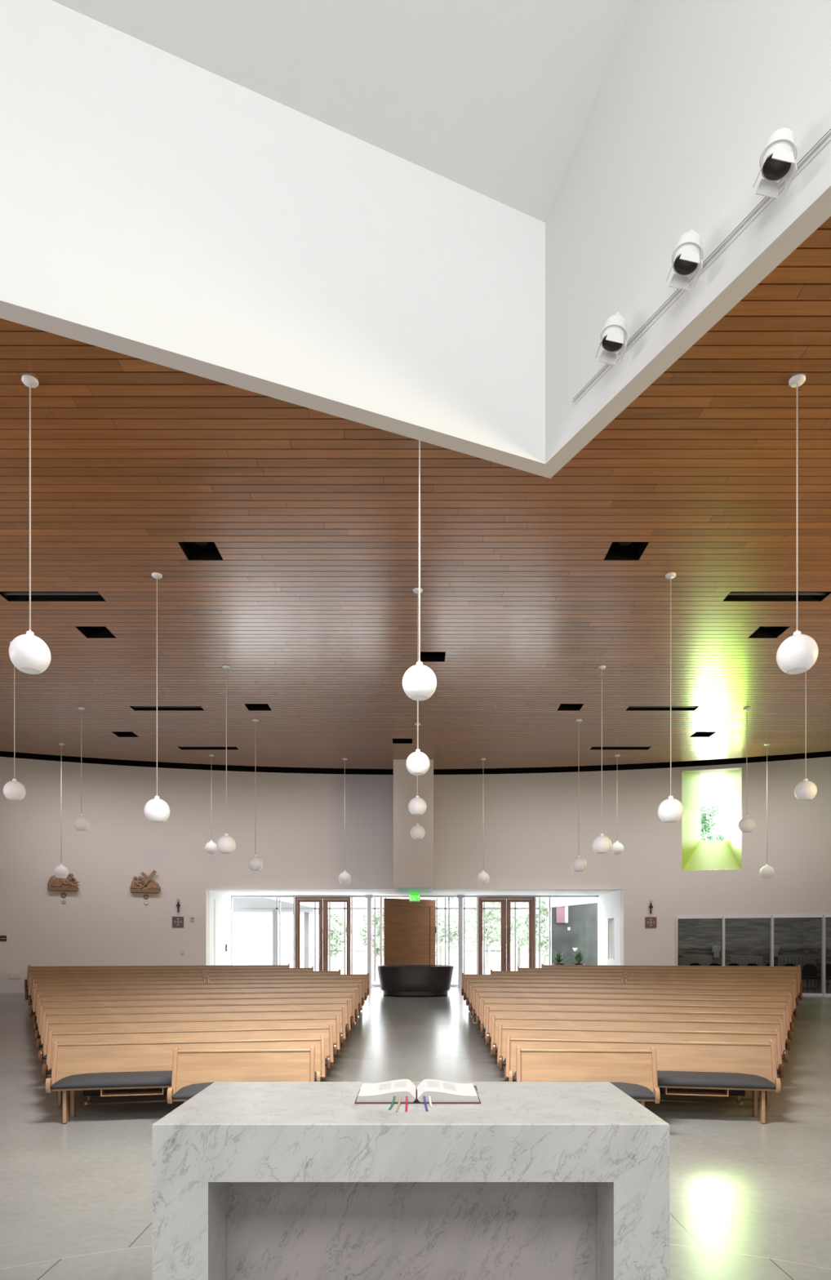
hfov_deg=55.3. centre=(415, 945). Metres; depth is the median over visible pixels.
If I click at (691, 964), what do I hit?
dining chair
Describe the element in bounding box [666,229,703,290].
track spotlight
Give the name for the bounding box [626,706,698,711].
recessed slot
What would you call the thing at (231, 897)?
trim
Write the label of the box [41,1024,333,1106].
pew
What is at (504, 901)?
door
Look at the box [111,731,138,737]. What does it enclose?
recessed light
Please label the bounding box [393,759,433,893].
wall pier
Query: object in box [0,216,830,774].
ceiling
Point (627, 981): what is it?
pew
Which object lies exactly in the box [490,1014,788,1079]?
pew
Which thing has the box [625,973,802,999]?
pew
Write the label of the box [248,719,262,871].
globe pendant
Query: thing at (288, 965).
pew
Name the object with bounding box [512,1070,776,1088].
cushion
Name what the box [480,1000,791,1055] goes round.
pew
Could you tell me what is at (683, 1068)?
pew
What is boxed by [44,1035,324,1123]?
pew
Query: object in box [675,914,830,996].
window frame
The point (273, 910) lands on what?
column
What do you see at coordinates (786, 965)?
dining chair
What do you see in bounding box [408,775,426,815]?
globe pendant
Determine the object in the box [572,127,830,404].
track
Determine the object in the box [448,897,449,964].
trim
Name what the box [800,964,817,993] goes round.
dining chair
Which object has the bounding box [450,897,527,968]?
tree
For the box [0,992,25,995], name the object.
baseboard
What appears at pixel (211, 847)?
globe pendant
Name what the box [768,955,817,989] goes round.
draped table
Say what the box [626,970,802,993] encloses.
pew
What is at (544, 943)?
tree
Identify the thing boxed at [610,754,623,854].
globe pendant
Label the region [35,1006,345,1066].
pew
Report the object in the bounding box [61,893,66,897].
wall medallion
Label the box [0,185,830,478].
trim
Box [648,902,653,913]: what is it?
candle sconce
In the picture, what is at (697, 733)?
recessed light
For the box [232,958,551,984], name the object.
ground
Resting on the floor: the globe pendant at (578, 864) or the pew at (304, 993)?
the pew at (304, 993)
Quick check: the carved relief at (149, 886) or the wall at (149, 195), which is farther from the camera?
the carved relief at (149, 886)
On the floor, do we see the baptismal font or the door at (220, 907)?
the baptismal font
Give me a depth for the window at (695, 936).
25.55 m
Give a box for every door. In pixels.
[214,899,226,965]
[294,897,351,974]
[478,897,534,974]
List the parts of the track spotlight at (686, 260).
barn door, barn door, barn door, barn door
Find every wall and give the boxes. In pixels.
[0,0,545,463]
[0,756,830,993]
[208,890,231,965]
[545,0,830,463]
[551,902,597,965]
[597,890,620,965]
[800,917,830,990]
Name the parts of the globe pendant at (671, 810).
rod, globe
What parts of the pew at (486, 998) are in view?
rail, backrest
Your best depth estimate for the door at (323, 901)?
25.57 m
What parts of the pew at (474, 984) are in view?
backrest, rail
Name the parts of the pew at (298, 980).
rail, backrest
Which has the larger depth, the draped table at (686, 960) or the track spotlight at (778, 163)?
the draped table at (686, 960)
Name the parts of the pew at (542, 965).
rail, backrest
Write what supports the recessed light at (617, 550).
in the ceiling at (311, 516)
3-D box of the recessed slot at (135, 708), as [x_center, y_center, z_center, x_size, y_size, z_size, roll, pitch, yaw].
[-5.201,-5.040,16.617,1.477,0.170,0.317,0,0,0]
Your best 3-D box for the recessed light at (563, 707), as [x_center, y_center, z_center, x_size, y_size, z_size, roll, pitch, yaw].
[3.228,-5.040,16.540,0.477,0.170,0.469,0,0,0]
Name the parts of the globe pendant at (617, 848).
globe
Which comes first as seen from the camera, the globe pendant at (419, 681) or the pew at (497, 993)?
the globe pendant at (419, 681)
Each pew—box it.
[24,964,289,983]
[24,966,313,989]
[24,970,204,992]
[24,973,205,999]
[27,977,205,1005]
[28,984,361,1028]
[30,980,364,1022]
[32,988,358,1036]
[33,994,355,1044]
[34,1000,351,1055]
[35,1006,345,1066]
[38,1014,339,1079]
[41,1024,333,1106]
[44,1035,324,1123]
[166,1045,315,1103]
[205,969,341,982]
[207,973,369,1010]
[207,976,367,1016]
[461,973,623,1010]
[463,976,623,1016]
[466,980,796,1022]
[469,984,798,1028]
[471,988,794,1036]
[475,994,793,1044]
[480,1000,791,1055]
[485,1006,791,1066]
[489,969,625,983]
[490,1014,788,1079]
[497,1024,784,1105]
[506,1035,781,1123]
[515,1045,660,1106]
[517,966,802,988]
[541,964,802,982]
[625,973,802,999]
[625,977,799,1005]
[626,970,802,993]
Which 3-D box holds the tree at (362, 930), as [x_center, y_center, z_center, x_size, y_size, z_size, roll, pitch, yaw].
[-2.621,-0.593,52.209,2.755,3.926,2.269,0,0,-19]
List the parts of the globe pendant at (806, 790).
rod, globe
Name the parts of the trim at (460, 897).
cap plate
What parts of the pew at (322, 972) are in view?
rail, backrest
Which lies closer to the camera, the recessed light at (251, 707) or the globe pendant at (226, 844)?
the globe pendant at (226, 844)
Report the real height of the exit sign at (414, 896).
0.310 m
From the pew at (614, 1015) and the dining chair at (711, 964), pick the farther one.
the dining chair at (711, 964)
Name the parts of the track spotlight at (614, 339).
barn door, barn door, barn door, barn door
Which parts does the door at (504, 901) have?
handle, handle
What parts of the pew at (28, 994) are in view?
backrest, rail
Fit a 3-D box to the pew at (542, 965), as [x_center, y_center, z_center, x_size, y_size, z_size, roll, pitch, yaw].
[6.535,0.931,20.581,6.496,0.848,0.750,0,0,12]
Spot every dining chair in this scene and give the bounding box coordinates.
[688,963,701,965]
[708,963,720,965]
[728,963,739,965]
[746,963,758,966]
[783,964,795,966]
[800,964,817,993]
[815,964,830,993]
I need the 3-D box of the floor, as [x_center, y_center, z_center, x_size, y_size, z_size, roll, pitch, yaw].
[0.300,1.650,9.500,24.600,0.600,33.000,0,0,0]
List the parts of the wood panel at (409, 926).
panel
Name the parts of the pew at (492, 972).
rail, backrest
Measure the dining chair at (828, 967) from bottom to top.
0.836 m
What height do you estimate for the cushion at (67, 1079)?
0.114 m
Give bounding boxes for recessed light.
[75,626,116,638]
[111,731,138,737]
[177,542,222,559]
[244,703,271,711]
[392,738,412,743]
[420,651,445,662]
[557,703,583,711]
[604,542,648,559]
[689,731,716,737]
[747,626,790,638]
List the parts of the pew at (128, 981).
rail, backrest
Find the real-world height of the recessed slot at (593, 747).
0.170 m
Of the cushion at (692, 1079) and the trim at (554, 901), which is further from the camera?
the trim at (554, 901)
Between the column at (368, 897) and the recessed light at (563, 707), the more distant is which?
the column at (368, 897)
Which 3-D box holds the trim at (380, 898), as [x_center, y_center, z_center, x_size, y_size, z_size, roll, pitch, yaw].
[-1.111,-0.133,25.600,0.069,2.806,0.100,0,0,0]
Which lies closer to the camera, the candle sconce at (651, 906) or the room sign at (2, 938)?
the room sign at (2, 938)
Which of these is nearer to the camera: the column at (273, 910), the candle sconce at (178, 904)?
the candle sconce at (178, 904)
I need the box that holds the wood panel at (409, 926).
[383,897,435,964]
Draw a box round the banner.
[556,906,568,922]
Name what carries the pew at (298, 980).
on the floor
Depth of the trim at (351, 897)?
25.55 m
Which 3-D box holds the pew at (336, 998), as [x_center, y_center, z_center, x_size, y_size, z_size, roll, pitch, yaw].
[-3.605,1.301,13.387,5.229,0.848,0.750,0,0,-12]
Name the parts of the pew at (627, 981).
rail, backrest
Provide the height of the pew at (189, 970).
0.848 m
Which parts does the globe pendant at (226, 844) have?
rod, globe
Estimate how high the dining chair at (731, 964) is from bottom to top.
0.836 m
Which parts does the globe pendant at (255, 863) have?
globe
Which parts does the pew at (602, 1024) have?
leg, rail, backrest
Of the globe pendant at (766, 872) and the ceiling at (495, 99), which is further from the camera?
the globe pendant at (766, 872)
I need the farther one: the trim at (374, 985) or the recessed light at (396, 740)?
the trim at (374, 985)
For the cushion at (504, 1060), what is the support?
on the pew at (514, 1032)
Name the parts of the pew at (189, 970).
rail, backrest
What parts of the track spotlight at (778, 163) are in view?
barn door, barn door, barn door, barn door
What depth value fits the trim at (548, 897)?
25.57 m
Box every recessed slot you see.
[0,591,106,601]
[129,706,204,711]
[177,746,237,749]
[590,746,651,749]
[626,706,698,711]
[722,591,830,601]
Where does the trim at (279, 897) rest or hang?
attached to the wall at (608, 904)
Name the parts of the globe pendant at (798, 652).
rod, globe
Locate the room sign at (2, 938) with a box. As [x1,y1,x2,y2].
[0,935,6,941]
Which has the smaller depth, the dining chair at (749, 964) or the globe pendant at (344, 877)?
the globe pendant at (344, 877)
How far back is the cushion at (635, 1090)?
8.12 m
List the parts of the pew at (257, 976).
rail, backrest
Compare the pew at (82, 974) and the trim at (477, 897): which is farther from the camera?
the trim at (477, 897)
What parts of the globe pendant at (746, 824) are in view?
globe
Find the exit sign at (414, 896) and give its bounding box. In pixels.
[408,891,420,901]
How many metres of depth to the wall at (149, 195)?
6.80 m
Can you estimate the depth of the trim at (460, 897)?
25.28 m
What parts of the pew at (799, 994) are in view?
rail, backrest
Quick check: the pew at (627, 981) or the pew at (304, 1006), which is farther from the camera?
the pew at (627, 981)
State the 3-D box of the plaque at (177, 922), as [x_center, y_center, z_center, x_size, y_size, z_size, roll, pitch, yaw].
[-6.668,-0.647,22.275,0.305,0.296,0.038,0,0,-14]
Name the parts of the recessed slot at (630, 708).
blade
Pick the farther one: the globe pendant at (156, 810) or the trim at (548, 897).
the trim at (548, 897)
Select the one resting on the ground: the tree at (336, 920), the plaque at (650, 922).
the tree at (336, 920)
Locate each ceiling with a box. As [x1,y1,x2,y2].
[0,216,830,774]
[52,0,633,222]
[208,888,617,895]
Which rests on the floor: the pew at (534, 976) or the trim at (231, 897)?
the pew at (534, 976)
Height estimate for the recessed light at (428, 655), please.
0.170 m
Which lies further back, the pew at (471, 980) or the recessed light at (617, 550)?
the pew at (471, 980)
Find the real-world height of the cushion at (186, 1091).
0.114 m
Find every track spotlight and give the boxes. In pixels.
[595,311,628,365]
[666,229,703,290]
[752,127,797,199]
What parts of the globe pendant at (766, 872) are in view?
rod, globe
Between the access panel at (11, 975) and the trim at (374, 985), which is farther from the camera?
the trim at (374, 985)
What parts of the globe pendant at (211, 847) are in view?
globe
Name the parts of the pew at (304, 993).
rail, backrest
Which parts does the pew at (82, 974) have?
rail, backrest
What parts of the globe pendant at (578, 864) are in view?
globe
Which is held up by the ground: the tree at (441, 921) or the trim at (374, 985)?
the tree at (441, 921)
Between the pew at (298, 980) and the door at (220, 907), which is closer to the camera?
the pew at (298, 980)
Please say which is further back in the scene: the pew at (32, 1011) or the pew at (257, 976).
the pew at (257, 976)
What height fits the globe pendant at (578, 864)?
3.333 m
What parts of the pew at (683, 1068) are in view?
rail, backrest, seat, leg, leg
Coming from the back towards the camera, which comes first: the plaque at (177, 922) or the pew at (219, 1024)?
the plaque at (177, 922)
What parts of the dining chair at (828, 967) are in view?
seat, backrest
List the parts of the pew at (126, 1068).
leg, leg, seat, backrest, rail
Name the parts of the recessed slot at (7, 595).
blade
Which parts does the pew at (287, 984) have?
rail, backrest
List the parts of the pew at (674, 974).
rail, backrest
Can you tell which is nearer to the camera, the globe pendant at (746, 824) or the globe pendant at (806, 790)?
the globe pendant at (806, 790)
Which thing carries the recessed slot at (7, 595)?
hanging from the ceiling at (311, 516)
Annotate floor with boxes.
[0,986,830,1279]
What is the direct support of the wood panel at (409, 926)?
attached to the trim at (374, 985)
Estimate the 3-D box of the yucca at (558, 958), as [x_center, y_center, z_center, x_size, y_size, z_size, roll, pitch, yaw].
[4.741,0.769,26.099,0.616,1.162,0.580,0,0,-14]
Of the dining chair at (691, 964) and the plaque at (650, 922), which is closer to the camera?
the plaque at (650, 922)
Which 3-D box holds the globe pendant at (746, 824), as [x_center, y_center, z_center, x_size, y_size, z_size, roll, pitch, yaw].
[6.937,-3.661,16.610,0.334,2.588,0.334,0,0,0]
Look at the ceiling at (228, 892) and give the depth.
24.04 m
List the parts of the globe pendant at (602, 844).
rod, globe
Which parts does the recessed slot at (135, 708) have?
blade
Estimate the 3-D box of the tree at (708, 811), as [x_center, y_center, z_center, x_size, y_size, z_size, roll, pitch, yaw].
[15.212,-3.091,42.043,2.774,8.923,2.720,0,0,-32]
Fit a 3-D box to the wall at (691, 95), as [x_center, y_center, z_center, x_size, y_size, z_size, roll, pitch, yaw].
[3.275,-8.770,3.983,0.190,7.789,9.000,0,0,-25]
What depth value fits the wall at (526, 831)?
22.29 m
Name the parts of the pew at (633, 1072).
rail, backrest, leg, seat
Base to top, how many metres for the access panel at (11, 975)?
0.157 m
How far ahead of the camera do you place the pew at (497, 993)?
14.43 m
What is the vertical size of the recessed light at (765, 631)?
0.170 m
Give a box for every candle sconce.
[176,900,180,911]
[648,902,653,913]
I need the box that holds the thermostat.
[190,916,194,921]
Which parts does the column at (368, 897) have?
cap plate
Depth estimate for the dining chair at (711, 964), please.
22.47 m
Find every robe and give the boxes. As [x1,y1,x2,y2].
[711,943,720,957]
[773,945,779,955]
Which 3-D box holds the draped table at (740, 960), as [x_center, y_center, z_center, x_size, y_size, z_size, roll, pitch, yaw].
[10.123,0.842,24.575,1.044,1.016,0.750,0,0,0]
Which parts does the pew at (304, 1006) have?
rail, backrest, leg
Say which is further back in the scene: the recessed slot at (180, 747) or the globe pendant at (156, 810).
the recessed slot at (180, 747)
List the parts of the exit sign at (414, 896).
plate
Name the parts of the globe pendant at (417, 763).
rod, globe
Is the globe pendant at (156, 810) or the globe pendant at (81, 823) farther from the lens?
the globe pendant at (81, 823)
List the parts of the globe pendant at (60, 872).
globe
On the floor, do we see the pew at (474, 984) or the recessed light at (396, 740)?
the pew at (474, 984)
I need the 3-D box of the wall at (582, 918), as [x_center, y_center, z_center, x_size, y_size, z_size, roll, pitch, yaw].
[5.510,-0.135,27.000,1.780,2.970,0.200,0,0,0]
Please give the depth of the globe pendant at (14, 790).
12.94 m
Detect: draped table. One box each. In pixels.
[677,955,712,965]
[724,955,763,966]
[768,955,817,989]
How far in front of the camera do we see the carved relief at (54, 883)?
21.32 m
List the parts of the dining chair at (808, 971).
seat, backrest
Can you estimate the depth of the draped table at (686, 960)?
24.34 m
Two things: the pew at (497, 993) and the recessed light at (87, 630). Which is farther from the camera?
the pew at (497, 993)
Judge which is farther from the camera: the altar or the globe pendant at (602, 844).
the globe pendant at (602, 844)
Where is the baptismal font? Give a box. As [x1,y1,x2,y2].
[377,964,453,995]
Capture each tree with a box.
[328,909,354,967]
[355,909,383,965]
[408,897,476,964]
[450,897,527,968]
[489,902,551,966]
[511,897,551,964]
[690,801,725,871]
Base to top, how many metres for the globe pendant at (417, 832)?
2.580 m
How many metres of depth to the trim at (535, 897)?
25.55 m
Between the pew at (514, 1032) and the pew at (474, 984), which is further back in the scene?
the pew at (474, 984)
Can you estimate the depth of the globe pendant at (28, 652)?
6.89 m
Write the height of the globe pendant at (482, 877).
3.324 m
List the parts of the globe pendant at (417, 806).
globe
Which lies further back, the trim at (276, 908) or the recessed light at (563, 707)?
the trim at (276, 908)
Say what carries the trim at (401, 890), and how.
attached to the wall at (526, 831)
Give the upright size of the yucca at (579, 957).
1.258 m
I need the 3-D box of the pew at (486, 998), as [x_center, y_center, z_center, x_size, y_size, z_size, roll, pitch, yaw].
[3.583,1.301,13.387,5.187,0.848,0.750,0,0,12]
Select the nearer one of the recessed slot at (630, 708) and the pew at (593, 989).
the pew at (593, 989)
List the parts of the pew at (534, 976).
rail, backrest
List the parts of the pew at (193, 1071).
seat, backrest, rail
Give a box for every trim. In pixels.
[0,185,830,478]
[231,895,598,986]
[231,897,232,965]
[243,897,540,982]
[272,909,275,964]
[279,897,280,964]
[293,897,294,968]
[351,897,352,974]
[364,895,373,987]
[379,897,382,984]
[398,888,429,893]
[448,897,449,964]
[456,895,465,987]
[476,897,478,974]
[534,897,536,968]
[545,897,597,907]
[548,897,550,964]
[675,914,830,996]
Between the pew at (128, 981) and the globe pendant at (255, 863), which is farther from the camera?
the globe pendant at (255, 863)
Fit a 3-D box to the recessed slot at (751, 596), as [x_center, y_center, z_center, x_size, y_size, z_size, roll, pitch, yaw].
[5.137,-5.040,11.283,1.427,0.170,0.317,0,0,0]
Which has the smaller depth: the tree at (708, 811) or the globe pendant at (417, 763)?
the globe pendant at (417, 763)
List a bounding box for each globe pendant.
[3,641,26,800]
[8,374,51,674]
[53,742,68,878]
[72,707,89,831]
[143,572,169,822]
[204,754,217,853]
[217,665,235,853]
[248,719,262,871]
[338,758,351,884]
[402,440,436,700]
[405,587,430,775]
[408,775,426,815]
[410,723,425,839]
[476,758,489,884]
[571,719,586,871]
[592,665,611,853]
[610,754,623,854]
[657,572,684,822]
[737,706,755,832]
[760,742,774,878]
[776,373,818,674]
[794,671,817,800]
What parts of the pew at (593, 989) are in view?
rail, backrest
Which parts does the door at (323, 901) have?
handle, handle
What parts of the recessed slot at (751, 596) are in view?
blade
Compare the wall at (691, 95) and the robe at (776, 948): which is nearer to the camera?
the wall at (691, 95)
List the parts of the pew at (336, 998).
rail, backrest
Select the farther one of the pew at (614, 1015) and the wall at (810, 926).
the wall at (810, 926)
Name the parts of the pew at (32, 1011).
backrest, rail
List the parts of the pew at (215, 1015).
rail, backrest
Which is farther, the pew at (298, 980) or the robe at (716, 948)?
the robe at (716, 948)
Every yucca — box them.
[551,951,564,964]
[572,950,587,964]
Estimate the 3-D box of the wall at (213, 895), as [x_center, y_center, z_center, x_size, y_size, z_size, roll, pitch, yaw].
[-6.015,-0.134,24.262,0.170,2.967,2.875,0,0,0]
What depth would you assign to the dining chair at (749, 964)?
22.10 m
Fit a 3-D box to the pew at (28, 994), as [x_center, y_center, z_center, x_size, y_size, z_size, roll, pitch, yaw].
[-6.542,1.082,17.420,3.715,0.848,0.750,0,0,-11]
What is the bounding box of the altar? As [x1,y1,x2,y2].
[151,1081,669,1279]
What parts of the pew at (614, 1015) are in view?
rail, backrest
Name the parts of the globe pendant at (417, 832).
globe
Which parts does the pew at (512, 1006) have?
backrest, rail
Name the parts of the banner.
panel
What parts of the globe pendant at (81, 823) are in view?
rod, globe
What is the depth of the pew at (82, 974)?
18.57 m
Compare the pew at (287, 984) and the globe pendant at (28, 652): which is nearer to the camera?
the globe pendant at (28, 652)
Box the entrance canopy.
[232,897,319,968]
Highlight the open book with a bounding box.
[354,1079,480,1111]
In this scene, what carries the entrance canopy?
on the ground
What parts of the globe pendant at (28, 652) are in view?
rod, globe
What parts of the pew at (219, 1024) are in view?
rail, backrest, leg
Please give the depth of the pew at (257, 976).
18.34 m
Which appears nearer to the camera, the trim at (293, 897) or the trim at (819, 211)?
the trim at (819, 211)
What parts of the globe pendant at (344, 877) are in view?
rod, globe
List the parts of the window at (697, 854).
frame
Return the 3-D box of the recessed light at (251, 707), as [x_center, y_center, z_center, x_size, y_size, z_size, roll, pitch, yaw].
[-3.280,-5.040,16.540,0.483,0.170,0.469,0,0,0]
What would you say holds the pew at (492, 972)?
on the floor
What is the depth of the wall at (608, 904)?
24.25 m
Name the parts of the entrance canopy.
post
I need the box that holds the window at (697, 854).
[681,767,742,871]
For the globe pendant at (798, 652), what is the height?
2.554 m
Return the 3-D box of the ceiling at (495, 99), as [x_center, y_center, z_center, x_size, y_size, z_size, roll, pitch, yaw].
[-0.903,-10.034,2.070,9.380,5.662,9.380,0,0,-25]
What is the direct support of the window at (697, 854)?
in the wall at (526, 831)
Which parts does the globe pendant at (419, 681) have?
rod, globe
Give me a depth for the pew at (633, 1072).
8.57 m
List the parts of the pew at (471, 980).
rail, backrest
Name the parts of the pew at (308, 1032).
leg, backrest, rail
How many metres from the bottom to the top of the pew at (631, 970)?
0.848 m
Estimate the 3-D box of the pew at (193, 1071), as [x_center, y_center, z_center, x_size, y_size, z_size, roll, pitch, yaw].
[-1.839,1.526,8.401,1.513,0.848,0.750,0,0,-4]
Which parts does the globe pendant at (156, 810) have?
globe, rod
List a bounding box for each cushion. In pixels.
[46,1057,327,1074]
[49,1070,315,1088]
[171,1082,213,1099]
[502,1057,779,1074]
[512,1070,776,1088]
[609,1081,655,1099]
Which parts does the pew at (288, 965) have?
rail, backrest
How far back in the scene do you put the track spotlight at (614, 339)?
6.71 m
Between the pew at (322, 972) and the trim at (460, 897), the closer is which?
the pew at (322, 972)
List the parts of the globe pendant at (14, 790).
rod, globe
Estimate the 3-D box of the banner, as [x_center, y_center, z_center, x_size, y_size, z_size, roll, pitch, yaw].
[4.964,-1.101,26.865,0.392,0.702,0.069,0,0,0]
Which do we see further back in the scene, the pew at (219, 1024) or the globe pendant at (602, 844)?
the globe pendant at (602, 844)
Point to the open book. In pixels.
(430, 1091)
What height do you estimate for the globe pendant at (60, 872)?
3.311 m
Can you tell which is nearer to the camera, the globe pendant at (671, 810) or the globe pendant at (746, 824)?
the globe pendant at (671, 810)
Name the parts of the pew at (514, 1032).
rail, backrest, leg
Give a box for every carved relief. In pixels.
[47,873,79,891]
[129,869,160,893]
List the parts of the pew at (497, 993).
backrest, rail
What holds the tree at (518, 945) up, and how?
on the ground
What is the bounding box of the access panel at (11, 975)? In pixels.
[8,972,19,978]
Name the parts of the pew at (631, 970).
rail, backrest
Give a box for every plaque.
[172,916,183,927]
[644,916,656,927]
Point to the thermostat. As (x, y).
(192, 918)
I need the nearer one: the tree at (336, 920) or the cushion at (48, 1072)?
the cushion at (48, 1072)
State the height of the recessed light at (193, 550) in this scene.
0.170 m

